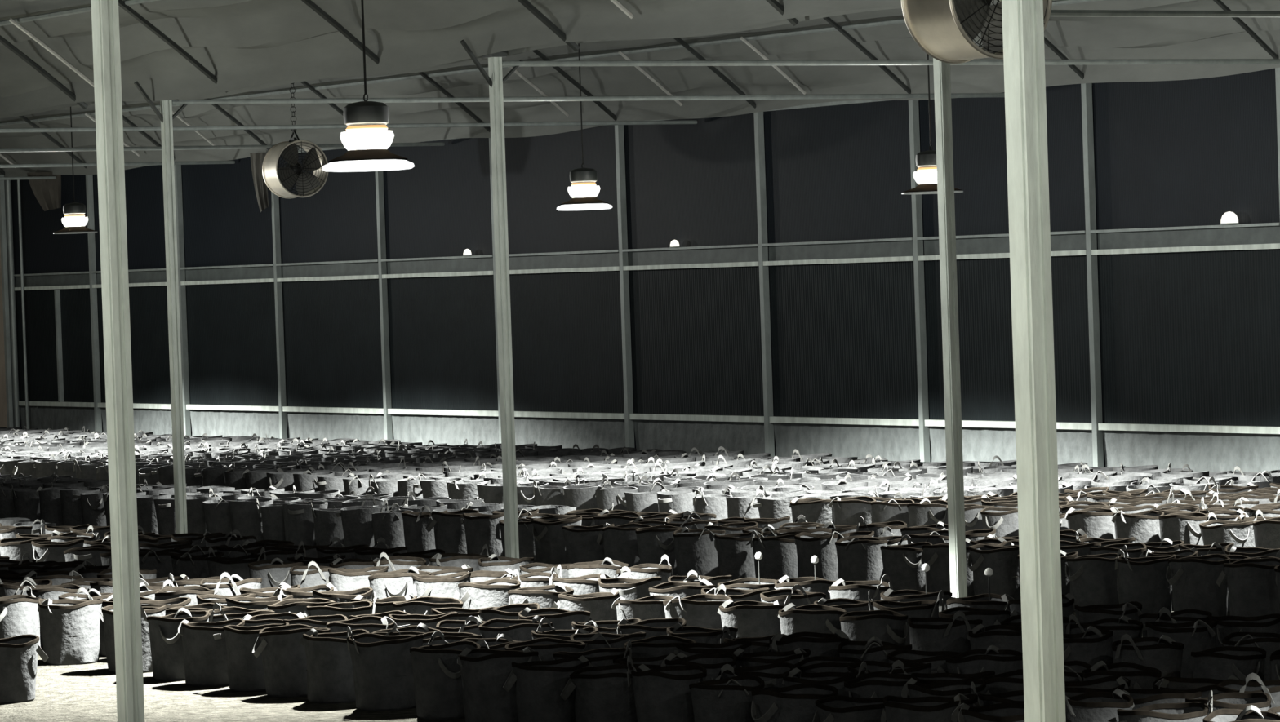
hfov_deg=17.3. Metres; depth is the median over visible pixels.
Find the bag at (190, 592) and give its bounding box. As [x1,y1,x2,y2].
[154,586,214,605]
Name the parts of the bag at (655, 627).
strap handle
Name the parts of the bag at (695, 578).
strap handle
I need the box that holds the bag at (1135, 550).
[1086,542,1153,558]
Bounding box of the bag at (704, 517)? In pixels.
[665,512,716,520]
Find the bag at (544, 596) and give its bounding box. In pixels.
[507,582,573,608]
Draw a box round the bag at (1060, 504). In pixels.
[1058,501,1069,513]
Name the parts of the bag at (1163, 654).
strap handle, strap handle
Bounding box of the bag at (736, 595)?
[701,587,769,602]
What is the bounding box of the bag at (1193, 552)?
[1138,547,1201,608]
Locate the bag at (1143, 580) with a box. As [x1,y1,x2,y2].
[1115,549,1175,614]
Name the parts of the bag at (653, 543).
strap handle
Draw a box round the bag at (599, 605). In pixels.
[551,589,621,622]
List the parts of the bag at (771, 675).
strap handle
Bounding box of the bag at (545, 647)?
[505,637,585,661]
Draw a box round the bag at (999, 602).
[938,593,1014,612]
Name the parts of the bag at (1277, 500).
strap handle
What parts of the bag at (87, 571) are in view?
strap handle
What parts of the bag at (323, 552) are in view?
strap handle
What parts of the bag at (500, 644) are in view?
strap handle, strap handle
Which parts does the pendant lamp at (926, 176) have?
lamp shade, lamp shade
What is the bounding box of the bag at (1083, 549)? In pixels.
[1060,540,1101,556]
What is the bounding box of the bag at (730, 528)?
[703,521,758,534]
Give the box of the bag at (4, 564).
[0,553,35,570]
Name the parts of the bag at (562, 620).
strap handle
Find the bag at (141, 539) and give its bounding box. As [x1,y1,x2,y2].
[110,535,158,548]
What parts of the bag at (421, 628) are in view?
strap handle, strap handle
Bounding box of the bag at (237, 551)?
[216,542,266,558]
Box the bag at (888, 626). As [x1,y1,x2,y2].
[839,609,907,646]
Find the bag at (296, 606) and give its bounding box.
[266,598,337,616]
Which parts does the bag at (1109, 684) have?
strap handle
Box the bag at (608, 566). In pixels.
[566,557,629,578]
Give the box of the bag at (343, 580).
[326,566,388,591]
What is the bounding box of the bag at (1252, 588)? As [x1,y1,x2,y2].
[1216,557,1279,617]
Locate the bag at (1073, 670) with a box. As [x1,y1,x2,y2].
[1016,661,1091,681]
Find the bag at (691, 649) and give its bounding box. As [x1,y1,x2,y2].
[675,640,752,657]
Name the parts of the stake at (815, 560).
stem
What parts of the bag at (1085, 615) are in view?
strap handle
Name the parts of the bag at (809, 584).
strap handle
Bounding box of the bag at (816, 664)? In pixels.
[793,656,862,673]
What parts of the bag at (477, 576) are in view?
strap handle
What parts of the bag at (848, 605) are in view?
strap handle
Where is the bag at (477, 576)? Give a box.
[470,568,515,582]
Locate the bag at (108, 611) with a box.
[101,604,166,673]
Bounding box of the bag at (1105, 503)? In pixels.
[1069,501,1107,505]
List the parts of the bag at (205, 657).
strap handle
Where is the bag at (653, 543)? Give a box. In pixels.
[635,524,691,576]
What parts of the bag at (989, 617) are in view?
strap handle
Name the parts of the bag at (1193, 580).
strap handle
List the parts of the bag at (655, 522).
strap handle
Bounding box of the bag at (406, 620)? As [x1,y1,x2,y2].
[388,612,458,629]
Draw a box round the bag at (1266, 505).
[1251,502,1279,508]
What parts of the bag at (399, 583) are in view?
strap handle, strap handle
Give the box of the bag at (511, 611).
[477,603,540,622]
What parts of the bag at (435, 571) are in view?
strap handle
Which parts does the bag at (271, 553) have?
strap handle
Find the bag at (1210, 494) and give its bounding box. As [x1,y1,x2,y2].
[1205,489,1253,497]
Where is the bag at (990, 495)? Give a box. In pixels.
[964,492,997,498]
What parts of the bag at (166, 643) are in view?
strap handle, strap handle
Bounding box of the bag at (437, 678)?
[409,631,480,719]
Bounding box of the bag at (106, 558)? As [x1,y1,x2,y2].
[100,547,155,565]
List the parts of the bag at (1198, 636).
strap handle, strap handle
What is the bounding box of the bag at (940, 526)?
[900,521,948,536]
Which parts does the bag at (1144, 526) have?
strap handle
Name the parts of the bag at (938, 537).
strap handle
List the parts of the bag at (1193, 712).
strap handle, strap handle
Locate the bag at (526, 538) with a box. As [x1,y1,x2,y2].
[498,518,536,563]
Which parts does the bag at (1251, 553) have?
strap handle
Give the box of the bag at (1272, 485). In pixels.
[1269,483,1279,488]
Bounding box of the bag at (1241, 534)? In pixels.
[1199,512,1255,547]
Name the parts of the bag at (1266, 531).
strap handle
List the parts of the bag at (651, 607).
strap handle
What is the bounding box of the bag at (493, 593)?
[453,569,521,609]
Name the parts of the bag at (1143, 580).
strap handle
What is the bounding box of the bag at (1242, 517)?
[1234,514,1279,521]
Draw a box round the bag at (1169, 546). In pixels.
[1128,537,1183,552]
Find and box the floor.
[0,608,1230,721]
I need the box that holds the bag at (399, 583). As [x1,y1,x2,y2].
[368,566,431,599]
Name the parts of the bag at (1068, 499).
strap handle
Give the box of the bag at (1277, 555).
[1275,549,1279,558]
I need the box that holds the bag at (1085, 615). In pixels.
[1074,601,1142,637]
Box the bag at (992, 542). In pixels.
[974,537,1006,546]
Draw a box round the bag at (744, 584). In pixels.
[715,577,776,591]
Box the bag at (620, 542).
[596,523,651,567]
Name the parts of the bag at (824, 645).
strap handle, strap handle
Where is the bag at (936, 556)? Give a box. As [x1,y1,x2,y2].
[920,538,979,596]
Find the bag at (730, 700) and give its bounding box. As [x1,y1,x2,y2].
[688,664,764,721]
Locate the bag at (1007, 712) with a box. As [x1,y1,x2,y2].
[951,702,1024,721]
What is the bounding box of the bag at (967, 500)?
[938,494,991,505]
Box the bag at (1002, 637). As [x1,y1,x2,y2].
[966,624,1022,653]
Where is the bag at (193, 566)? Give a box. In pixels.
[170,552,223,579]
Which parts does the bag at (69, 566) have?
strap handle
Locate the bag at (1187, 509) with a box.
[1151,506,1199,515]
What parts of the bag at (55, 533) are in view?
strap handle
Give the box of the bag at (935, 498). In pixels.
[906,494,946,503]
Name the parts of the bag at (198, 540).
strap handle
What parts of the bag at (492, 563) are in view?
strap handle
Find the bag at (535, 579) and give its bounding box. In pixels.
[500,564,562,587]
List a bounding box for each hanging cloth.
[26,172,61,211]
[249,152,268,212]
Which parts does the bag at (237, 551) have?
strap handle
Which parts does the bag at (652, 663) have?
strap handle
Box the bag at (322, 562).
[286,553,345,567]
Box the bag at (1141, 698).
[1120,688,1201,710]
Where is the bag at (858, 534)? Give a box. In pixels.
[823,531,874,537]
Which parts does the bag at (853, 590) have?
strap handle, strap handle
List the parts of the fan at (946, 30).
blade, motor, blade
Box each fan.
[262,82,328,199]
[901,0,1052,63]
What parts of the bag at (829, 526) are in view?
strap handle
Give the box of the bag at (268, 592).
[240,582,300,598]
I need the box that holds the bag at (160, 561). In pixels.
[138,549,188,578]
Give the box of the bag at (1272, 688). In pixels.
[1216,673,1279,709]
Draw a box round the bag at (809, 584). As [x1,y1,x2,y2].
[773,575,835,599]
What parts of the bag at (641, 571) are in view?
strap handle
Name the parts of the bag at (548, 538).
strap handle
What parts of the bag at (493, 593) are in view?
strap handle, strap handle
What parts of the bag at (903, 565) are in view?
strap handle, strap handle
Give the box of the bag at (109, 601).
[99,595,152,657]
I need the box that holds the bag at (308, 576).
[289,561,345,588]
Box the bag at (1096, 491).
[1064,487,1109,495]
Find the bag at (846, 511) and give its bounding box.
[828,496,876,525]
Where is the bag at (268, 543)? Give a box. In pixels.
[241,539,293,547]
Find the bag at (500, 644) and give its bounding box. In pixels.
[460,634,519,650]
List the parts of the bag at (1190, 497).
strap handle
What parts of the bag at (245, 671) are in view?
strap handle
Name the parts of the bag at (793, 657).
strap handle, strap handle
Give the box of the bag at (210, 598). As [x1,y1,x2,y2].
[195,593,255,606]
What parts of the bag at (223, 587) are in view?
strap handle, strap handle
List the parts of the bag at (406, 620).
strap handle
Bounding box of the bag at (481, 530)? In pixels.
[460,512,503,556]
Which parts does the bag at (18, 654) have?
strap handle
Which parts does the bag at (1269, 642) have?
strap handle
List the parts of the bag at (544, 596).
strap handle, strap handle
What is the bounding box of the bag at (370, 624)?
[326,616,398,633]
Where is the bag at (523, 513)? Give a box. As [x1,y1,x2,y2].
[492,509,538,519]
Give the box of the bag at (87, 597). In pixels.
[57,587,112,600]
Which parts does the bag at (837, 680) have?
strap handle, strap handle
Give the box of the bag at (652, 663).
[613,653,687,670]
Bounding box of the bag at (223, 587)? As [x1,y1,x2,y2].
[200,572,262,595]
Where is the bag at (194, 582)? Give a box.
[167,573,224,586]
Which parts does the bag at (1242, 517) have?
strap handle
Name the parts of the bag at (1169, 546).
strap handle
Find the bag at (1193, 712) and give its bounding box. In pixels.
[1106,690,1213,721]
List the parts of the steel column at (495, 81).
post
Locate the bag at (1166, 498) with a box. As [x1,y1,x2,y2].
[1119,487,1173,505]
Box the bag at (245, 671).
[213,622,288,692]
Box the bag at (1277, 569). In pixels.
[1274,564,1279,608]
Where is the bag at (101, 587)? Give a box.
[87,577,149,594]
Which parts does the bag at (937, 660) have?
strap handle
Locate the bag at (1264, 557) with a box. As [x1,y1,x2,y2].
[1245,555,1279,559]
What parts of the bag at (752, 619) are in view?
strap handle, strap handle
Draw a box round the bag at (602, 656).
[552,640,631,666]
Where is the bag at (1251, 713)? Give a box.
[1202,705,1279,721]
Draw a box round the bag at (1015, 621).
[1000,615,1075,634]
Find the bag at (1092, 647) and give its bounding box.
[1062,626,1113,666]
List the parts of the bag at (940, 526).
strap handle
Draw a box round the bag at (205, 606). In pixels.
[164,603,227,616]
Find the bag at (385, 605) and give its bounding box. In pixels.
[351,594,417,614]
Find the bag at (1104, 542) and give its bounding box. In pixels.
[1075,531,1135,546]
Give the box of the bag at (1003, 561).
[967,544,1020,599]
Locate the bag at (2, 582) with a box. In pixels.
[0,579,17,584]
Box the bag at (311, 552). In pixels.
[274,544,329,558]
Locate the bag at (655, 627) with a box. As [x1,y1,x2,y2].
[616,617,686,639]
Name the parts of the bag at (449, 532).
strap handle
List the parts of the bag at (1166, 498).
strap handle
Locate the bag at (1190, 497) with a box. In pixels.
[1183,490,1234,501]
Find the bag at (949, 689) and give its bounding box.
[901,678,990,706]
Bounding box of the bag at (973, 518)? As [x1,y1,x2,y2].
[946,504,994,531]
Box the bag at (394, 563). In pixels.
[373,552,428,572]
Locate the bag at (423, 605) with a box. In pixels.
[392,596,462,615]
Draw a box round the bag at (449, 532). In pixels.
[426,509,479,554]
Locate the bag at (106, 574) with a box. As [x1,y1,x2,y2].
[97,568,156,579]
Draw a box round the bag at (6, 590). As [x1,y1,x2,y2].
[0,577,52,597]
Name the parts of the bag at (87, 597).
strap handle, strap handle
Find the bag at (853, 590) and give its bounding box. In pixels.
[827,573,893,601]
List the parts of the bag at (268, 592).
strap handle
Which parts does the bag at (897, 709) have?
strap handle, strap handle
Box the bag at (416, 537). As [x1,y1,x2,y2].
[401,505,447,552]
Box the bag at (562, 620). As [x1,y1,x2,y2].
[518,607,592,630]
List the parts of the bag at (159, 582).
strap handle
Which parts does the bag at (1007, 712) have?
strap handle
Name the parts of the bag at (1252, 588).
strap handle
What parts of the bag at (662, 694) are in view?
strap handle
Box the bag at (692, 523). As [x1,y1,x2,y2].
[666,511,718,529]
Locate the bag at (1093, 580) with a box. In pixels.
[1065,545,1128,612]
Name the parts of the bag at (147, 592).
strap handle, strap handle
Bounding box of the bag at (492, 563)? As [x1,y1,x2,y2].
[478,554,533,576]
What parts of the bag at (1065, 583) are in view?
strap handle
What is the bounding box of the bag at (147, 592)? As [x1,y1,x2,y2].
[139,579,184,600]
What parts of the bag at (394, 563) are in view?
strap handle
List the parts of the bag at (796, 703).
strap handle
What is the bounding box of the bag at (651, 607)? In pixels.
[611,595,674,621]
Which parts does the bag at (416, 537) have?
strap handle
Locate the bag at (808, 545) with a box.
[794,531,849,581]
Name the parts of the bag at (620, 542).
strap handle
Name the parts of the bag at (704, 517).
strap handle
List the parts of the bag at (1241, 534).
strap handle, strap handle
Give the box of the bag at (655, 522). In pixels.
[626,516,669,526]
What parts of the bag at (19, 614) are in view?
strap handle, strap handle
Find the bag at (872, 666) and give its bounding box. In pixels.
[847,661,937,675]
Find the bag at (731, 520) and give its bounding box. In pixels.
[706,517,743,525]
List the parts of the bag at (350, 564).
strap handle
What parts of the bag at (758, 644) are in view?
strap handle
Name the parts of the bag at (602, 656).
strap handle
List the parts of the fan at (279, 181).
blade, blade, motor, chain, blade, blade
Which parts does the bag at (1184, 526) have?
strap handle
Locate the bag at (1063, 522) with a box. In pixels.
[1059,513,1068,530]
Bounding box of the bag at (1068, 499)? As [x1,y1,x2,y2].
[1058,496,1073,502]
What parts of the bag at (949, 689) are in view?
strap handle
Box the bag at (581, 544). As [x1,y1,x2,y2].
[561,523,614,564]
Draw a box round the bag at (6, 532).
[0,525,32,540]
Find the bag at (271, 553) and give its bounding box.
[251,541,306,563]
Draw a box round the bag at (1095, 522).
[1065,506,1119,539]
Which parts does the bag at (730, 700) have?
strap handle, strap handle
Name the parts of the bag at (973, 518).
strap handle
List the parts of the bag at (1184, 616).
strap handle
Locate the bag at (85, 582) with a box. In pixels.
[61,577,112,591]
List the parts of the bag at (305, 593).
strap handle, strap handle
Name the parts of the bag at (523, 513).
strap handle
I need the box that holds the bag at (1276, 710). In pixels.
[1267,706,1279,715]
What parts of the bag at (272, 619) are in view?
strap handle, strap handle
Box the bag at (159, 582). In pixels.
[145,573,189,586]
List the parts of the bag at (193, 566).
strap handle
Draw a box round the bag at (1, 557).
[0,555,9,559]
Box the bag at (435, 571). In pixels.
[416,564,473,576]
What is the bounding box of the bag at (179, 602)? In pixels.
[140,597,191,609]
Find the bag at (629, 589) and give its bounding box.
[597,566,661,600]
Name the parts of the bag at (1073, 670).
strap handle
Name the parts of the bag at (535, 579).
strap handle, strap handle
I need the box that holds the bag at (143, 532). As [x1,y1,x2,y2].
[103,526,155,537]
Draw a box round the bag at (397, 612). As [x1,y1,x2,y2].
[349,610,409,619]
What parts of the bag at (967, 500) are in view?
strap handle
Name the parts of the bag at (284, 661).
strap handle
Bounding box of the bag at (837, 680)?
[782,662,870,696]
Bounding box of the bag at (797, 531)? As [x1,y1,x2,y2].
[776,527,831,536]
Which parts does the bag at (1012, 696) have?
strap handle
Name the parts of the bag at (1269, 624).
strap handle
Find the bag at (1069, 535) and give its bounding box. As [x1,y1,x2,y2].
[1059,528,1088,542]
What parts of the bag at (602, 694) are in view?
strap handle, strap handle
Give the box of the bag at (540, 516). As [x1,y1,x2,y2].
[525,513,576,520]
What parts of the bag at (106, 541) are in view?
strap handle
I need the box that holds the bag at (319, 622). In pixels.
[283,614,347,628]
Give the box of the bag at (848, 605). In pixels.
[813,598,879,613]
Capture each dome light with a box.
[462,248,471,256]
[669,240,679,247]
[1219,211,1239,225]
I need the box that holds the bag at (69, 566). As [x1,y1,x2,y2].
[41,560,95,572]
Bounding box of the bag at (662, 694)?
[626,656,713,721]
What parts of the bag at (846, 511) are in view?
strap handle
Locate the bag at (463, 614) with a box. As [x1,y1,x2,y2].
[431,607,497,620]
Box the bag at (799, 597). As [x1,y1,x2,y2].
[760,584,826,607]
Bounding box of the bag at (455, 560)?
[429,544,488,571]
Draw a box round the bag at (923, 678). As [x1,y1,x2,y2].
[911,671,995,684]
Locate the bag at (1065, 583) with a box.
[1017,550,1078,595]
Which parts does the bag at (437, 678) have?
strap handle, strap handle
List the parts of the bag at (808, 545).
strap handle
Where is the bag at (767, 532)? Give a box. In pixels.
[742,524,791,537]
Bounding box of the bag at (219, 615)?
[208,603,275,622]
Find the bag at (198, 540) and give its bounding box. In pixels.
[170,531,222,546]
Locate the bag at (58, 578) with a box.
[24,570,83,586]
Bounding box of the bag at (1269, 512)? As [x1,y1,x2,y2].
[1244,505,1279,517]
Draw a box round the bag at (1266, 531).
[1252,510,1279,549]
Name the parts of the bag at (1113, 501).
strap handle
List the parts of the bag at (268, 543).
strap handle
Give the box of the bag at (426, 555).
[393,549,444,565]
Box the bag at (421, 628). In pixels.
[371,623,440,635]
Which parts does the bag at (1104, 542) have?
strap handle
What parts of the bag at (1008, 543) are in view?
strap handle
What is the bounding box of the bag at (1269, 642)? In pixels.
[1222,632,1279,680]
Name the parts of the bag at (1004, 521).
strap handle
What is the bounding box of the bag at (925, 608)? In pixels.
[867,591,944,645]
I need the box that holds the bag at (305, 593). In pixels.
[273,582,337,599]
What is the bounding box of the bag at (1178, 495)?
[1140,488,1189,501]
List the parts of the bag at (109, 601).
strap handle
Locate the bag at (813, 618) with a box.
[777,603,846,635]
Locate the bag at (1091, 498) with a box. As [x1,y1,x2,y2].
[1084,492,1131,502]
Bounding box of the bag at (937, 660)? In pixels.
[887,648,960,673]
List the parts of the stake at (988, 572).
stem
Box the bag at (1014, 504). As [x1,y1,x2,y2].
[981,500,1017,508]
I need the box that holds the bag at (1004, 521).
[980,506,1018,537]
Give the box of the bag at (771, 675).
[722,662,794,688]
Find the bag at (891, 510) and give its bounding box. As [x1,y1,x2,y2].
[870,499,914,527]
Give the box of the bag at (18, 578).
[0,569,49,582]
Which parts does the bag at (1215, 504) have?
strap handle, strap handle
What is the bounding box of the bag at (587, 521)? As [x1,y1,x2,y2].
[557,515,599,526]
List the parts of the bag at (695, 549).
strap handle, strap handle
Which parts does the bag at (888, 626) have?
strap handle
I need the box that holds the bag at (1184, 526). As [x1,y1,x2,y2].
[1158,512,1208,545]
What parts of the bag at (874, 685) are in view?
strap handle, strap handle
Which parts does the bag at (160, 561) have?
strap handle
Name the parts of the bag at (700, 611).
strap handle, strap handle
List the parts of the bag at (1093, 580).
strap handle, strap handle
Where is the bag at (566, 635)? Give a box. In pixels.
[531,617,598,640]
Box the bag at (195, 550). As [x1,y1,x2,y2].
[173,545,227,555]
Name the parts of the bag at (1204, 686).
strap handle, strap handle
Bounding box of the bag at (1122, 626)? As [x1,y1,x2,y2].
[1065,614,1142,643]
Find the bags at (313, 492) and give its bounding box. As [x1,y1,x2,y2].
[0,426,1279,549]
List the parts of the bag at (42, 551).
strap handle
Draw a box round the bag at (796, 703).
[751,683,837,721]
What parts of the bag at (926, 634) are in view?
strap handle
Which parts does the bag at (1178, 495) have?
strap handle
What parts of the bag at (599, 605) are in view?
strap handle, strap handle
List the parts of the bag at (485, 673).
strap handle, strap handle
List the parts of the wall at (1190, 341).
wall post, panel, rail, panel, vent frame, wall post, rail, panel, panel, wall post, panel, rail, panel, wall post, eave rail, panel, rail, panel, wall post, panel, panel, eave rail, rail, wall post, panel, panel, rail, wall post, panel, panel, rail, wall post, eave rail, panel, panel, rail, wall post, panel, panel, rail, wall post, panel, panel, rail, wall post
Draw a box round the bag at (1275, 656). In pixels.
[1270,650,1279,680]
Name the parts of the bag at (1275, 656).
strap handle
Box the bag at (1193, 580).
[1166,554,1231,617]
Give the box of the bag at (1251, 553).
[1224,546,1279,558]
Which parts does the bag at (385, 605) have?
strap handle, strap handle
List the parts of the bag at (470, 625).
strap handle, strap handle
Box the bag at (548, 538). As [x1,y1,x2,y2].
[531,516,582,564]
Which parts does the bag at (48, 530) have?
strap handle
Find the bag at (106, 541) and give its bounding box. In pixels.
[83,535,111,546]
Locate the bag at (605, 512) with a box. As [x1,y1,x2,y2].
[596,509,639,515]
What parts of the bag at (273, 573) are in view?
strap handle, strap handle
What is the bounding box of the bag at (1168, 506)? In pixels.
[1152,497,1204,510]
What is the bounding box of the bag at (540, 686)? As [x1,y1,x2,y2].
[502,655,592,721]
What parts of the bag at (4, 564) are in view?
strap handle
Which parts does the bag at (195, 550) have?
strap handle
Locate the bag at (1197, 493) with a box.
[1162,489,1210,497]
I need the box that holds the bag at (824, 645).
[768,630,850,657]
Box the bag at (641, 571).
[613,554,673,583]
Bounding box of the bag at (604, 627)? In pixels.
[571,618,641,634]
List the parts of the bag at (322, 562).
strap handle, strap handle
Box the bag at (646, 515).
[636,509,678,519]
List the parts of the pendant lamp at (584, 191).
lamp shade, lamp shade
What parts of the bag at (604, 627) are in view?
strap handle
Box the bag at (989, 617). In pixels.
[938,606,1010,626]
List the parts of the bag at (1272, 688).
strap handle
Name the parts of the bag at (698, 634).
strap handle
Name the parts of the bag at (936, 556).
strap handle, strap handle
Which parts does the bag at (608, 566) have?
strap handle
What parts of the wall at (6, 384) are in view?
panel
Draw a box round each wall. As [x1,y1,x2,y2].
[0,174,13,428]
[4,67,1279,472]
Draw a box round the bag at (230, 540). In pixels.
[204,529,256,547]
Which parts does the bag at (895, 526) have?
strap handle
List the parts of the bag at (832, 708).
strap handle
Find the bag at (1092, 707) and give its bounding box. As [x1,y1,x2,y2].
[1065,688,1134,721]
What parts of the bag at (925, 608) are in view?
strap handle, strap handle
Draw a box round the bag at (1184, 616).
[1138,609,1212,637]
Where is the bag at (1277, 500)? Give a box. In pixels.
[1269,489,1279,503]
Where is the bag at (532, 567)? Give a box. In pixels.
[519,563,574,577]
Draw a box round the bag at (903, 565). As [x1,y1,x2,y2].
[880,535,932,592]
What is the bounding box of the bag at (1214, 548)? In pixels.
[1178,542,1234,555]
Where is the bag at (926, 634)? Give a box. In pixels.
[907,611,982,653]
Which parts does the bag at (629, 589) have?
strap handle, strap handle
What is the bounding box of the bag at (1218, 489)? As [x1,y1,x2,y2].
[1208,482,1258,493]
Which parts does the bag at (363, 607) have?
strap handle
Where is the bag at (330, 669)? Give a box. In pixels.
[299,628,369,703]
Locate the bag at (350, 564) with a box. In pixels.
[329,558,379,569]
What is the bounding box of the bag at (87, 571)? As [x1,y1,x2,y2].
[70,564,111,578]
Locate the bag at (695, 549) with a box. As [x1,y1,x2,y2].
[672,527,725,577]
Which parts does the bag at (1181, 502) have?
strap handle, strap handle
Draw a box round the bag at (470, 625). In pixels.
[435,616,484,635]
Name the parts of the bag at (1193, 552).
strap handle, strap handle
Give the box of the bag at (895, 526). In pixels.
[856,516,906,537]
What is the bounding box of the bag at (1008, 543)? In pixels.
[996,540,1018,546]
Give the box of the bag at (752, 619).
[717,599,786,638]
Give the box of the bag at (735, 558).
[714,530,764,580]
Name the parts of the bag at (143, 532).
strap handle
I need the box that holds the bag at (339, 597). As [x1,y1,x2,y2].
[312,587,378,603]
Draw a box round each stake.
[755,552,762,584]
[810,555,818,580]
[921,564,929,594]
[984,568,992,600]
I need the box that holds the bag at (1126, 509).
[1101,504,1156,514]
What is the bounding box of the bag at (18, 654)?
[0,634,48,704]
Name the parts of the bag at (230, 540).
strap handle, strap handle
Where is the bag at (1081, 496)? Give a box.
[1058,491,1093,501]
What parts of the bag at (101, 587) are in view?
strap handle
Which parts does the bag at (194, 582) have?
strap handle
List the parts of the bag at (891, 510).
strap handle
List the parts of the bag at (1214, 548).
strap handle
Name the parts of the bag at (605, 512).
strap handle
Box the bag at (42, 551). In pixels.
[31,539,84,562]
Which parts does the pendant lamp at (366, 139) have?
lamp shade, lamp shade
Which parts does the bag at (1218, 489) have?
strap handle, strap handle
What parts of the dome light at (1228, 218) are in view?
plate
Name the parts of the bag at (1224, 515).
strap handle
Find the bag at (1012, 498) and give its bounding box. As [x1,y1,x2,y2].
[989,495,1017,502]
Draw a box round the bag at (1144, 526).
[1111,510,1164,543]
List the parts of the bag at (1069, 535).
strap handle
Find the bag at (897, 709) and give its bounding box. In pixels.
[880,693,977,721]
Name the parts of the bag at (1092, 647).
strap handle, strap handle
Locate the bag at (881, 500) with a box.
[871,492,913,502]
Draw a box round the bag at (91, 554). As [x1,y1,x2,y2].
[63,544,111,566]
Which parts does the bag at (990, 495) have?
strap handle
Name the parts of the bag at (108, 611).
strap handle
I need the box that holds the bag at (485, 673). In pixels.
[457,647,540,721]
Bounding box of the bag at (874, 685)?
[844,660,919,698]
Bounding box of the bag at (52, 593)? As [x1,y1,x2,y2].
[26,583,85,647]
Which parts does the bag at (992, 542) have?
strap handle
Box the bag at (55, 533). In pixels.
[15,530,63,539]
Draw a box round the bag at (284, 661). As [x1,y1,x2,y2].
[252,624,330,697]
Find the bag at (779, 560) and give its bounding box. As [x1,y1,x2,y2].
[750,530,798,580]
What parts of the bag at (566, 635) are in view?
strap handle, strap handle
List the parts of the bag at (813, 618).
strap handle, strap handle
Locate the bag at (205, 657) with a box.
[177,618,244,687]
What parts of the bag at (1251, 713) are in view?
strap handle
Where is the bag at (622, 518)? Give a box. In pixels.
[590,511,643,526]
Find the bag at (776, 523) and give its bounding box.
[742,515,790,528]
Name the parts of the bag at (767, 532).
strap handle, strap handle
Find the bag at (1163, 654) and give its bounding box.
[1111,634,1184,678]
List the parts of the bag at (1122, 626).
strap handle, strap handle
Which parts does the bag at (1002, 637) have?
strap handle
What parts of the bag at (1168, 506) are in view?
strap handle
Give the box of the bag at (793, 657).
[730,648,810,668]
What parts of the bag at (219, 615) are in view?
strap handle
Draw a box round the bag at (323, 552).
[315,537,368,559]
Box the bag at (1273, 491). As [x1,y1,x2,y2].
[1244,487,1279,496]
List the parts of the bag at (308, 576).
strap handle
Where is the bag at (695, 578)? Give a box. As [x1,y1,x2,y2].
[667,570,732,588]
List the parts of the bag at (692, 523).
strap handle, strap handle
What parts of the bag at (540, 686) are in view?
strap handle, strap handle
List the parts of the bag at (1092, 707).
strap handle, strap handle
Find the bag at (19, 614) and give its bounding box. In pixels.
[0,586,40,654]
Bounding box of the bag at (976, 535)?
[941,528,996,541]
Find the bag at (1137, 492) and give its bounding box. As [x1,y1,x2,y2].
[1102,489,1147,496]
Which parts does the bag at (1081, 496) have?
strap handle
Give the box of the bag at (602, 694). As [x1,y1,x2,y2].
[560,664,649,721]
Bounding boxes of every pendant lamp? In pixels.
[53,106,97,234]
[321,0,414,172]
[556,43,612,210]
[901,53,963,194]
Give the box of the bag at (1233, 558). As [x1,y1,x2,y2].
[1204,554,1250,613]
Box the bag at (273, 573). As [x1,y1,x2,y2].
[248,558,303,588]
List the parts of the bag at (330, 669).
strap handle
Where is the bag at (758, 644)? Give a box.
[720,626,786,653]
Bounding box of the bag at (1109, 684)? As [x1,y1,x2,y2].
[1064,676,1132,697]
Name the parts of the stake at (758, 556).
stem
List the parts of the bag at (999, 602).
strap handle, strap handle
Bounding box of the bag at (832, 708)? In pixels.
[812,696,884,721]
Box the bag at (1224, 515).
[1206,509,1248,521]
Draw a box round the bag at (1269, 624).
[1208,613,1279,648]
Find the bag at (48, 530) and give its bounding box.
[40,519,89,534]
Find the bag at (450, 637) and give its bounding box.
[422,631,482,645]
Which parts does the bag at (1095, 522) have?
strap handle, strap handle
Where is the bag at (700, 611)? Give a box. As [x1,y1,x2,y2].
[662,584,733,629]
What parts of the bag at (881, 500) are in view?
strap handle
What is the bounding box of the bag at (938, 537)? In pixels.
[906,529,948,545]
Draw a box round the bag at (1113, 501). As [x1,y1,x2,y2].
[1107,497,1162,506]
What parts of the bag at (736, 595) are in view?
strap handle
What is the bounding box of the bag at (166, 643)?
[146,608,208,680]
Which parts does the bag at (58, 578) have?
strap handle, strap handle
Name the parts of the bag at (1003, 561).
strap handle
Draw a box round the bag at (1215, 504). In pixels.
[1206,497,1259,508]
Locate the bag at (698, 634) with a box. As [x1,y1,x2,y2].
[665,622,738,644]
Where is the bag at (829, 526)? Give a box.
[815,521,857,533]
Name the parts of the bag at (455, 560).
strap handle, strap handle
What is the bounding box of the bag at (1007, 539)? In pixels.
[984,534,1018,541]
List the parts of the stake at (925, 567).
stem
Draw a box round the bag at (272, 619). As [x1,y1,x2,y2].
[242,612,306,626]
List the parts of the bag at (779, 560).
strap handle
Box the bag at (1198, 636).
[1145,607,1217,678]
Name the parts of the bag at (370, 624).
strap handle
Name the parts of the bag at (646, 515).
strap handle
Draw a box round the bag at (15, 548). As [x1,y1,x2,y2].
[0,537,51,560]
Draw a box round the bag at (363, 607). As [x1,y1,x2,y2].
[304,591,375,619]
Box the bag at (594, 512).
[564,503,613,515]
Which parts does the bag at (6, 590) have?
strap handle, strap handle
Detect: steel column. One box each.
[90,0,144,721]
[133,81,187,533]
[460,39,522,558]
[933,57,967,598]
[1001,0,1066,721]
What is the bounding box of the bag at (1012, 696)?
[971,682,1024,706]
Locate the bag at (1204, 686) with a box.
[1151,675,1238,697]
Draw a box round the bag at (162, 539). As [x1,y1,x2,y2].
[139,533,171,544]
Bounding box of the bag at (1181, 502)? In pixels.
[1169,492,1218,509]
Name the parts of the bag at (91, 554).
strap handle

